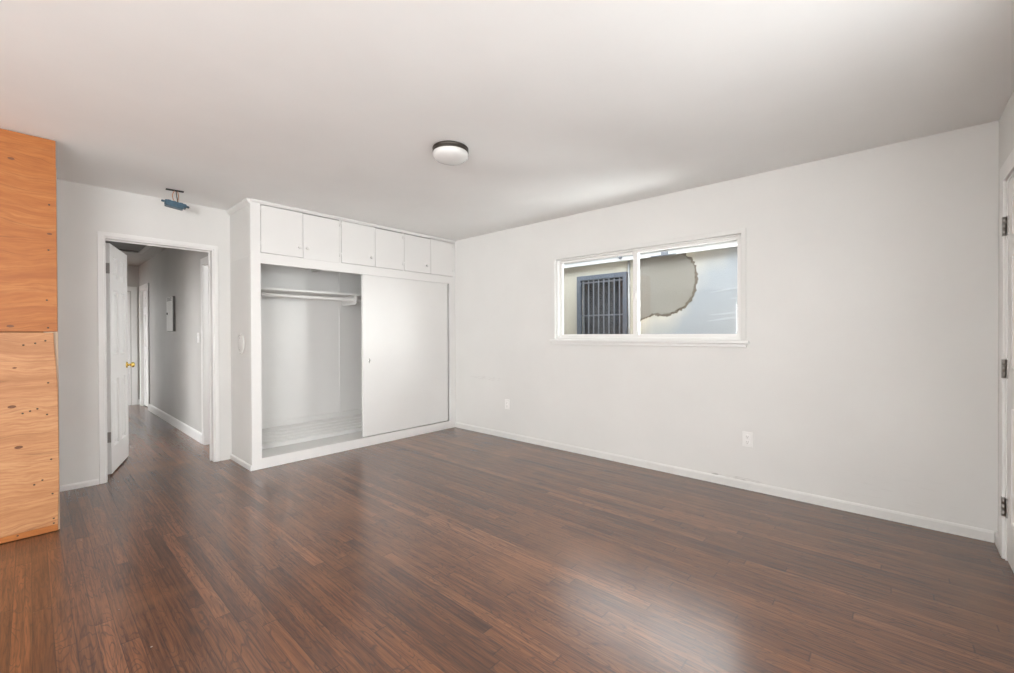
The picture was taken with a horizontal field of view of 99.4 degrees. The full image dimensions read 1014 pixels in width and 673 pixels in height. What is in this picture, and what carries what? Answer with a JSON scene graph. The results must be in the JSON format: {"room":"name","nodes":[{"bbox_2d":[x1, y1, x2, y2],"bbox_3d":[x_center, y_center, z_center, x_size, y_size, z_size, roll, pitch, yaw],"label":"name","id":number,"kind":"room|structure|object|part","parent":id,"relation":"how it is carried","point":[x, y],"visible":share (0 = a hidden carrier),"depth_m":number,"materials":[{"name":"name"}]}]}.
{"room":"empty bedroom","nodes":[
{"label":"empty bedroom","id":0,"kind":"room"},
{"bbox_2d":[127,265,139,398],"bbox_3d":[-6.854,-0.017,7.265,0.110,2.440,1.190,0,0,42],"label":"wall","id":1,"kind":"structure","parent":0,"point":[132,271],"depth_m":7.57,"materials":[{"name":"grey paint"}]},
{"bbox_2d":[127,286,137,404],"bbox_3d":[-6.826,0.167,7.288,0.126,2.069,0.840,0,0,42],"label":"door","id":2,"kind":"structure","parent":1,"relation":"in","point":[131,291],"depth_m":7.52,"materials":[{"name":"grey paint"}]},
{"bbox_2d":[57,179,231,485],"bbox_3d":[-5.010,0.009,1.782,0.130,2.440,6.706,0,0,42],"label":"wall","id":3,"kind":"structure","parent":0,"point":[83,210],"depth_m":3.49,"materials":[{"name":"white paint"}]},
{"bbox_2d":[60,479,98,491],"bbox_3d":[-5.227,1.209,1.435,0.014,0.044,5.624,0,0,42],"label":"baseboard","id":4,"kind":"structure","parent":3,"relation":"attached to","point":[95,481],"depth_m":3.44,"materials":[{"name":"white wood"}]},
{"bbox_2d":[97,231,219,483],"bbox_3d":[-3.383,0.163,4.129,0.881,2.090,0.874,0,0,42],"label":"door","id":5,"kind":"structure","parent":3,"relation":"in","point":[113,364],"depth_m":3.91,"materials":[{"name":"white wood"}]},
{"bbox_3d":[-3.742,0.280,4.275,0.063,0.064,0.064,0,0,-32],"label":"knob","id":6,"kind":"part","parent":5,"relation":"part of","materials":[{"name":"gold metal"}]},
{"bbox_2d":[226,198,249,214],"bbox_3d":[-2.517,-1.208,4.017,0.578,0.045,0.030,0,0,42],"label":"trim","id":7,"kind":"structure","parent":3,"relation":"attached to","point":[246,201],"depth_m":3.98,"materials":[{"name":"white paint"}]},
{"bbox_2d":[139,248,207,432],"bbox_3d":[-4.624,-0.018,5.984,4.919,2.440,0.110,0,0,42],"label":"wall","id":8,"kind":"structure","parent":0,"point":[175,357],"depth_m":5.68,"materials":[{"name":"grey paint"}]},
{"bbox_2d":[139,283,149,410],"bbox_3d":[-6.048,0.164,7.257,0.800,2.069,0.130,0,0,42],"label":"door","id":9,"kind":"structure","parent":8,"relation":"in","point":[143,289],"depth_m":7.39,"materials":[{"name":"white wood"}]},
{"bbox_2d":[166,296,174,331],"bbox_3d":[-4.556,-0.302,5.819,0.380,0.470,0.040,0,0,42],"label":"box","id":10,"kind":"object","parent":8,"relation":"attached to","point":[170,301],"visible":1,"depth_m":5.76,"materials":[{"name":"white metal"}]},
{"bbox_2d":[149,404,201,443],"bbox_3d":[-4.602,1.147,5.891,3.170,0.109,0.016,0,0,42],"label":"baseboard","id":11,"kind":"structure","parent":8,"relation":"attached to","point":[181,426],"depth_m":5.60,"materials":[{"name":"white wood"}]},
{"bbox_2d":[200,256,209,444],"bbox_3d":[-3.070,0.170,4.579,0.850,2.069,0.126,0,0,42],"label":"door","id":12,"kind":"structure","parent":8,"relation":"in","point":[204,261],"depth_m":4.78,"materials":[{"name":"white wood"}]},
{"bbox_2d":[250,198,455,242],"bbox_3d":[-1.479,-1.227,4.725,0.016,0.024,2.412,0,0,42],"label":"trim","id":13,"kind":"structure","parent":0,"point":[251,199],"depth_m":4.47,"materials":[{"name":"white wood"}]},
{"bbox_2d":[0,404,1013,672],"bbox_3d":[-4.449,1.280,2.999,11.777,0.120,9.249,0,0,42],"label":"floor","id":14,"kind":"structure","parent":0,"point":[451,550],"depth_m":2.19,"materials":[{"name":"brown wood"}]},
{"bbox_2d":[0,128,59,543],"bbox_3d":[-3.343,0.001,2.182,0.125,2.434,1.472,0,0,42],"label":"cabinet","id":15,"kind":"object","parent":14,"relation":"on","point":[29,367],"depth_m":2.59,"materials":[{"name":"brown wood"}]},
{"bbox_2d":[230,255,455,470],"bbox_3d":[-1.746,0.210,4.971,0.705,1.972,2.424,0,0,42],"label":"closet","id":16,"kind":"object","parent":14,"relation":"on","point":[334,359],"visible":0.96,"depth_m":4.85,"materials":[{"name":"white wood"}]},
{"bbox_3d":[-2.541,0.239,4.087,0.665,1.930,0.020,0,0,42],"label":"panel","id":17,"kind":"part","parent":16,"relation":"part of","materials":[{"name":"white paint"}]},
{"bbox_2d":[237,334,244,353],"bbox_3d":[-2.493,0.069,4.017,0.188,0.188,0.015,0,0,42],"label":"round cover plate","id":18,"kind":"object","parent":16,"relation":"attached to","point":[240,339],"visible":1,"depth_m":4.00,"materials":[{"name":"white paint"}]},
{"bbox_3d":[-2.502,1.180,4.039,0.578,0.048,0.012,0,0,42],"label":"moulding","id":19,"kind":"part","parent":16,"relation":"part of","materials":[{"name":"white wood"}]},
{"bbox_2d":[230,201,339,271],"bbox_3d":[-2.250,-0.982,4.364,0.715,0.506,0.838,0,0,42],"label":"upper cabinet","id":20,"kind":"object","parent":16,"relation":"on","point":[257,229],"visible":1,"depth_m":4.09,"materials":[{"name":"white wood"}]},
{"bbox_3d":[-2.114,-0.981,4.042,0.020,0.431,0.372,0,0,42],"label":"door","id":21,"kind":"part","parent":20,"relation":"part of","materials":[{"name":"white wood"}]},
{"bbox_3d":[-1.864,-0.978,4.319,0.022,0.436,0.366,0,0,42],"label":"door","id":22,"kind":"part","parent":20,"relation":"part of","materials":[{"name":"white wood"}]},
{"bbox_2d":[261,287,360,298],"bbox_3d":[-1.855,-0.482,5.072,0.344,0.024,2.371,0,0,42],"label":"shelf","id":23,"kind":"object","parent":16,"relation":"attached to","point":[263,289],"depth_m":4.66,"materials":[{"name":"white wood"}]},
{"bbox_3d":[-1.781,-0.424,4.994,0.034,0.034,2.350,0,0,42],"label":"hanging rod","id":24,"kind":"part","parent":16,"relation":"part of","materials":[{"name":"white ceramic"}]},
{"bbox_3d":[-1.989,0.209,5.212,0.020,1.972,2.390,0,0,42],"label":"panel","id":25,"kind":"part","parent":16,"relation":"part of","materials":[{"name":"white wood"}]},
{"bbox_2d":[320,220,402,272],"bbox_3d":[-1.713,-0.987,4.963,0.713,0.506,0.770,0,0,42],"label":"upper cabinet","id":26,"kind":"object","parent":16,"relation":"on","point":[362,246],"visible":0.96,"depth_m":4.71,"materials":[{"name":"white wood"}]},
{"bbox_3d":[-1.597,-0.987,4.617,0.020,0.432,0.388,0,0,42],"label":"door","id":27,"kind":"part","parent":26,"relation":"part of","materials":[{"name":"white wood"}]},
{"bbox_3d":[-1.346,-0.987,4.895,0.022,0.427,0.354,0,0,42],"label":"door","id":28,"kind":"part","parent":26,"relation":"part of","materials":[{"name":"white wood"}]},
{"bbox_3d":[-1.178,0.195,5.129,0.028,1.791,1.198,0,0,42],"label":"sliding door","id":29,"kind":"part","parent":16,"relation":"part of","materials":[{"name":"white wood"}]},
{"bbox_2d":[403,233,454,279],"bbox_3d":[-1.187,-0.993,5.547,0.713,0.506,0.802,0,0,42],"label":"upper cabinet","id":30,"kind":"object","parent":16,"relation":"on","point":[422,256],"visible":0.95,"depth_m":5.30,"materials":[{"name":"white wood"}]},
{"bbox_3d":[-1.082,-0.990,5.189,0.020,0.428,0.384,0,0,42],"label":"door","id":31,"kind":"part","parent":30,"relation":"part of","materials":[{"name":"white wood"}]},
{"bbox_3d":[-0.833,-0.995,5.465,0.022,0.432,0.354,0,0,42],"label":"door","id":32,"kind":"part","parent":30,"relation":"part of","materials":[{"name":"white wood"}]},
{"bbox_3d":[-0.942,0.174,5.864,0.665,1.831,0.018,0,0,42],"label":"panel","id":33,"kind":"part","parent":16,"relation":"part of","materials":[{"name":"white wood"}]},
{"bbox_2d":[0,0,1013,265],"bbox_3d":[-4.016,-1.279,2.586,10.587,0.120,9.249,0,0,42],"label":"ceiling","id":34,"kind":"structure","parent":0,"point":[560,108],"depth_m":2.18,"materials":[{"name":"white paint"}]},
{"bbox_2d":[105,241,151,253],"bbox_3d":[-5.223,-1.225,5.779,1.000,0.018,0.620,0,0,42],"label":"attic hatch","id":35,"kind":"object","parent":34,"relation":"attached to","point":[123,247],"visible":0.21,"depth_m":5.91,"materials":[{"name":"grey paint"}]},
{"bbox_3d":[-5.168,-1.226,5.729,0.748,0.008,0.516,0,0,42],"label":"lid","id":36,"kind":"part","parent":35,"relation":"part of","materials":[{"name":"white wood"}]},
{"bbox_3d":[-5.223,-1.225,5.779,1.000,0.018,0.620,0,0,42],"label":"frame","id":37,"kind":"part","parent":35,"relation":"part of","materials":[{"name":"grey paint"}]},
{"bbox_2d":[161,188,188,210],"bbox_3d":[-2.792,-1.153,3.621,0.188,0.155,0.096,-1,0,-41],"label":"junction box","id":38,"kind":"object","parent":34,"relation":"attached to","point":[167,203],"visible":1,"depth_m":3.60,"materials":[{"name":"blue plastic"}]},
{"bbox_2d":[432,141,468,165],"bbox_3d":[-0.370,-1.187,2.819,0.235,0.094,0.235,0,0,42],"label":"ceiling light","id":39,"kind":"object","parent":34,"relation":"attached to","point":[451,153],"visible":1,"depth_m":2.74,"materials":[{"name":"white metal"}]},
{"bbox_2d":[448,120,998,542],"bbox_3d":[0.880,-0.028,4.325,5.632,2.440,0.130,0,0,42],"label":"wall","id":40,"kind":"structure","parent":0,"point":[866,373],"depth_m":3.08,"materials":[{"name":"white paint"}]},
{"bbox_2d":[505,399,509,408],"bbox_3d":[0.001,0.793,5.029,0.072,0.116,0.011,0,0,42],"label":"wall outlet","id":41,"kind":"object","parent":40,"relation":"attached to","point":[507,401],"visible":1,"depth_m":5.02,"materials":[{"name":"white plastic"}]},
{"bbox_2d":[550,228,748,346],"bbox_3d":[1.201,-0.382,3.995,1.894,0.931,0.141,0,0,42],"label":"window","id":42,"kind":"structure","parent":40,"relation":"in","point":[689,340],"depth_m":3.91,"materials":[{"name":"white paint"}]},
{"bbox_3d":[0.909,-0.397,4.319,0.884,0.806,0.028,0,0,42],"label":"sash","id":43,"kind":"part","parent":42,"relation":"part of","materials":[{"name":"glass"}]},
{"bbox_3d":[1.184,0.043,3.976,1.894,0.026,0.084,0,0,42],"label":"sill","id":44,"kind":"part","parent":42,"relation":"part of","materials":[{"name":"white wood"}]},
{"bbox_3d":[1.522,-0.395,3.721,0.906,0.806,0.028,0,0,42],"label":"sash","id":45,"kind":"part","parent":42,"relation":"part of","materials":[{"name":"glass"}]},
{"bbox_2d":[455,422,993,542],"bbox_3d":[1.076,1.159,4.065,4.701,0.065,0.012,0,0,42],"label":"baseboard","id":46,"kind":"structure","parent":40,"relation":"attached to","point":[919,521],"depth_m":3.22,"materials":[{"name":"white paint"}]},
{"bbox_2d":[742,431,752,446],"bbox_3d":[1.871,0.800,3.346,0.072,0.116,0.011,0,0,42],"label":"wall outlet","id":47,"kind":"object","parent":40,"relation":"attached to","point":[747,437],"visible":1,"depth_m":3.34,"materials":[{"name":"white plastic"}]},
{"bbox_2d":[997,91,1013,533],"bbox_3d":[-0.168,0.008,-0.952,0.130,2.440,9.119,0,0,42],"label":"wall","id":48,"kind":"structure","parent":0,"point":[1006,121],"depth_m":2.39,"materials":[{"name":"white paint"}]},
{"bbox_2d":[995,532,998,550],"bbox_3d":[2.779,1.163,2.430,0.012,0.065,0.138,0,0,42],"label":"baseboard","id":49,"kind":"structure","parent":48,"relation":"attached to","point":[996,533],"depth_m":2.44,"materials":[{"name":"white wood"}]},
{"bbox_2d":[999,149,1013,571],"bbox_3d":[2.448,0.140,1.968,0.147,2.119,0.970,0,0,42],"label":"door","id":50,"kind":"structure","parent":48,"relation":"in","point":[1006,280],"depth_m":2.28,"materials":[{"name":"white wood"}]},
{"label":"outside","id":51,"kind":"structure","parent":0,"visible":0},
{"bbox_3d":[2.214,1.421,6.948,18.000,0.100,5.530,0,0,42],"label":"ground","id":52,"kind":"structure","parent":51,"visible":0},
{"bbox_2d":[564,240,736,333],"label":"window","id":53,"kind":"structure","parent":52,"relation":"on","point":[690,289],"depth_m":5.49,"materials":[{"name":"glass"}]},
{"bbox_3d":[1.322,-0.770,6.027,0.640,0.020,0.016,0,0,42],"label":"cross rail","id":54,"kind":"part","parent":53,"relation":"part of","materials":[{"name":"grey metal"}]},
{"bbox_3d":[1.324,-0.300,6.030,0.640,0.020,0.016,0,0,42],"label":"cross rail","id":55,"kind":"part","parent":53,"relation":"part of","materials":[{"name":"grey metal"}]},
{"bbox_3d":[1.402,-0.111,6.117,0.740,1.480,0.010,0,0,42],"label":"pane","id":56,"kind":"part","parent":53,"relation":"part of","materials":[{"name":"glass"}]}
]}

